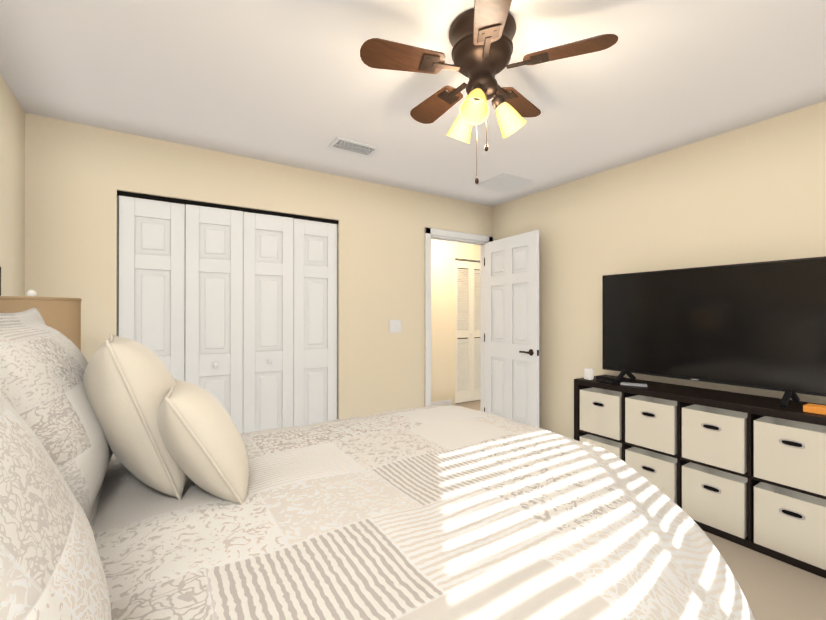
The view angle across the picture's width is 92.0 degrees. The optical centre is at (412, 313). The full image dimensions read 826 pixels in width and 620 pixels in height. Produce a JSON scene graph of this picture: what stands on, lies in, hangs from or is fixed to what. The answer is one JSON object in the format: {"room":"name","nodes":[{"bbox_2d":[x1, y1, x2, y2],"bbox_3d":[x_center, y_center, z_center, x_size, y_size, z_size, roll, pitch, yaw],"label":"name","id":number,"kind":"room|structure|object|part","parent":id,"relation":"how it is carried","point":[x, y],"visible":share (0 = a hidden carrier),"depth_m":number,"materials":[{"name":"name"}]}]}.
{"room":"bedroom","nodes":[
{"label":"bedroom","id":0,"kind":"room"},
{"bbox_2d":[0,74,24,295],"bbox_3d":[-1.275,0.047,0.712,0.100,2.440,3.970,0,0,-33],"label":"wall","id":1,"kind":"structure","parent":0,"point":[12,189],"depth_m":2.11,"materials":[{"name":"paint"}]},
{"bbox_2d":[118,197,118,325],"bbox_3d":[-1.659,0.053,3.576,2.060,2.440,0.050,0,0,-33],"label":"wall","id":2,"kind":"structure","parent":0,"point":[118,261],"depth_m":3.12,"materials":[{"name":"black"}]},
{"bbox_2d":[25,113,491,418],"bbox_3d":[0.021,0.054,3.863,5.710,2.440,0.100,0,0,-33],"label":"wall","id":3,"kind":"structure","parent":0,"point":[78,176],"depth_m":3.03,"materials":[{"name":"paint"}]},
{"bbox_2d":[118,195,242,433],"bbox_3d":[-1.591,0.248,2.782,0.751,2.023,0.078,0,0,-33],"label":"closet door","id":4,"kind":"structure","parent":3,"relation":"in","point":[181,291],"depth_m":2.79,"materials":[{"name":"white wood"}]},
{"bbox_2d":[117,191,337,223],"bbox_3d":[-1.285,-0.778,3.003,1.518,0.029,0.040,0,0,-33],"label":"trim","id":5,"kind":"structure","parent":3,"relation":"attached to","point":[157,198],"depth_m":2.89,"materials":[{"name":"black metal"}]},
{"bbox_2d":[243,212,336,432],"bbox_3d":[-0.959,0.249,3.193,0.751,2.023,0.078,0,0,-33],"label":"closet door","id":6,"kind":"structure","parent":3,"relation":"in","point":[289,322],"depth_m":3.17,"materials":[{"name":"white wood"}]},
{"bbox_2d":[390,320,400,331],"bbox_3d":[-0.162,0.117,3.677,0.116,0.116,0.010,0,0,-33],"label":"light switch","id":7,"kind":"object","parent":3,"relation":"attached to","point":[395,325],"visible":1,"depth_m":3.68,"materials":[{"name":"white plastic"}]},
{"bbox_2d":[425,227,492,411],"bbox_3d":[0.461,0.221,4.149,0.894,2.107,0.132,0,0,-33],"label":"door frame","id":8,"kind":"structure","parent":3,"relation":"attached to","point":[450,236],"depth_m":3.96,"materials":[{"name":"white wood"}]},
{"bbox_2d":[0,0,825,206],"bbox_3d":[0.754,-1.199,2.738,5.710,0.060,5.150,0,0,-33],"label":"ceiling","id":9,"kind":"structure","parent":0,"point":[297,83],"depth_m":2.00,"materials":[{"name":"paint"}]},
{"bbox_2d":[328,137,379,156],"bbox_3d":[-0.411,-1.161,2.797,0.320,0.015,0.170,0,0,-33],"label":"ceiling vent","id":10,"kind":"object","parent":9,"relation":"in","point":[347,145],"visible":0.96,"depth_m":2.78,"materials":[{"name":"white metal"}]},
{"bbox_2d":[360,0,617,183],"bbox_3d":[0.267,-0.846,1.685,0.968,0.648,0.932,0,0,-33],"label":"ceiling fan","id":11,"kind":"object","parent":9,"relation":"hanging from","point":[482,33],"visible":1,"depth_m":1.58,"materials":[{"name":"brown wood"}]},
{"bbox_3d":[0.286,-0.846,1.652,0.276,0.648,0.276,0,0,-33],"label":"motor","id":12,"kind":"part","parent":11,"relation":"part of","materials":[{"name":"brown metal"}]},
{"bbox_2d":[475,173,533,191],"bbox_3d":[0.815,-1.163,3.571,0.360,0.007,0.360,0,0,-33],"label":"attic hatch","id":13,"kind":"object","parent":9,"relation":"in","point":[504,182],"visible":0.96,"depth_m":3.56,"materials":[{"name":"white paint"}]},
{"bbox_2d":[431,239,480,404],"bbox_3d":[0.430,0.058,5.537,3.200,2.440,0.100,0,0,-33],"label":"wall","id":14,"kind":"structure","parent":0,"point":[445,255],"depth_m":5.48,"materials":[{"name":"paint"}]},
{"bbox_2d":[431,399,451,405],"bbox_3d":[-0.168,1.234,5.078,1.700,0.085,0.012,0,0,-33],"label":"baseboard","id":15,"kind":"structure","parent":14,"relation":"attached to","point":[449,402],"depth_m":5.43,"materials":[{"name":"white wood"}]},
{"bbox_2d":[455,260,480,402],"bbox_3d":[0.854,0.260,5.765,0.630,2.013,0.068,0,0,-33],"label":"door","id":16,"kind":"structure","parent":14,"relation":"in","point":[468,360],"depth_m":5.74,"materials":[{"name":"beige wood"}]},
{"bbox_2d":[455,259,469,338],"bbox_3d":[0.573,0.059,6.197,0.760,2.440,0.050,0,0,-33],"label":"wall","id":17,"kind":"structure","parent":0,"point":[462,292],"depth_m":6.30,"materials":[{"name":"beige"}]},
{"bbox_2d":[484,230,538,427],"bbox_3d":[0.964,0.252,3.979,0.139,2.020,0.774,0,0,-27],"label":"door","id":18,"kind":"structure","parent":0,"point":[511,333],"depth_m":3.92,"materials":[{"name":"white wood"}]},
{"bbox_2d":[455,399,825,619],"bbox_3d":[0.754,1.301,2.733,5.710,0.060,5.150,0,0,-33],"label":"floor","id":19,"kind":"structure","parent":0,"point":[773,588],"depth_m":1.86,"materials":[{"name":"carpet"}]},
{"bbox_2d":[0,308,754,619],"bbox_3d":[-0.112,0.576,1.147,2.314,1.383,2.112,0,0,-33],"label":"bed","id":20,"kind":"object","parent":19,"relation":"on","point":[138,481],"visible":1,"depth_m":0.95,"materials":[{"name":"fabric"},{"name":"wood"}]},
{"bbox_2d":[83,333,187,499],"bbox_3d":[-0.842,0.293,1.238,0.222,0.478,0.478,-24,14,-34],"label":"pillow","id":21,"kind":"object","parent":20,"relation":"on","point":[126,384],"depth_m":1.06,"materials":[{"name":"beige fabric"}]},
{"bbox_2d":[158,378,248,503],"bbox_3d":[-0.622,0.368,1.190,0.170,0.369,0.369,-33,15,-25],"label":"pillow","id":22,"kind":"object","parent":20,"relation":"on","point":[198,438],"depth_m":1.06,"materials":[{"name":"beige fabric"}]},
{"bbox_2d":[92,404,754,619],"bbox_3d":[-0.078,0.844,1.168,2.236,0.688,2.115,0,0,-33],"label":"comforter","id":23,"kind":"object","parent":20,"relation":"on","point":[442,511],"depth_m":0.95,"materials":[{"name":"white fabric"}]},
{"bbox_2d":[574,376,825,578],"bbox_3d":[1.787,0.886,2.546,0.400,0.770,1.450,0,0,-33],"label":"tv console","id":24,"kind":"object","parent":19,"relation":"on","point":[746,470],"visible":0.81,"depth_m":2.26,"materials":[{"name":"black"}]},
{"bbox_2d":[584,368,593,379],"bbox_3d":[1.339,0.461,3.037,0.068,0.080,0.068,0,0,-33],"label":"candle jar","id":25,"kind":"object","parent":24,"relation":"on","point":[588,373],"visible":1,"depth_m":3.01,"materials":[{"name":"white glass"}]},
{"bbox_2d":[597,379,615,383],"bbox_3d":[1.401,0.493,2.887,0.040,0.015,0.140,0,0,-18],"label":"remote","id":26,"kind":"object","parent":24,"relation":"on","point":[606,381],"visible":0.98,"depth_m":2.87,"materials":[{"name":"black plastic"}]},
{"bbox_2d":[596,375,624,381],"bbox_3d":[1.480,0.487,2.986,0.120,0.028,0.160,0,0,-33],"label":"cable box","id":27,"kind":"object","parent":24,"relation":"on","point":[609,377],"visible":0.75,"depth_m":2.96,"materials":[{"name":"black plastic"}]},
{"bbox_2d":[620,382,646,386],"bbox_3d":[1.524,0.492,2.752,0.160,0.016,0.044,0,0,32],"label":"remote","id":28,"kind":"object","parent":24,"relation":"on","point":[633,384],"visible":1,"depth_m":2.74,"materials":[{"name":"grey plastic"}]},
{"bbox_2d":[602,256,825,407],"bbox_3d":[1.791,0.103,2.527,0.240,0.784,1.235,0,0,-33],"label":"tv","id":29,"kind":"object","parent":24,"relation":"on","point":[760,325],"visible":1,"depth_m":2.38,"materials":[{"name":"black plastic"}]},
{"bbox_2d":[803,403,825,414],"bbox_3d":[2.058,0.483,1.978,0.090,0.032,0.160,0,0,-33],"label":"box","id":30,"kind":"object","parent":24,"relation":"on","point":[814,408],"visible":0.98,"depth_m":1.99,"materials":[{"name":"orange"}]},
{"bbox_3d":[-1.598,0.939,1.776,0.482,0.660,0.490,0,0,-33],"label":"nightstand","id":31,"kind":"object","parent":19,"relation":"on","visible":0},
{"bbox_2d":[0,289,81,350],"bbox_3d":[-1.659,0.252,1.732,0.335,0.712,0.335,0,0,-33],"label":"lamp","id":32,"kind":"object","parent":31,"relation":"on","point":[62,315],"visible":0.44,"depth_m":1.68,"materials":[{"name":"beige ceramic"}]},
{"bbox_2d":[492,101,825,438],"bbox_3d":[1.935,0.051,2.800,0.100,2.440,3.970,0,0,-33],"label":"wall","id":33,"kind":"structure","parent":0,"point":[754,192],"depth_m":2.88,"materials":[{"name":"paint"}]}
]}

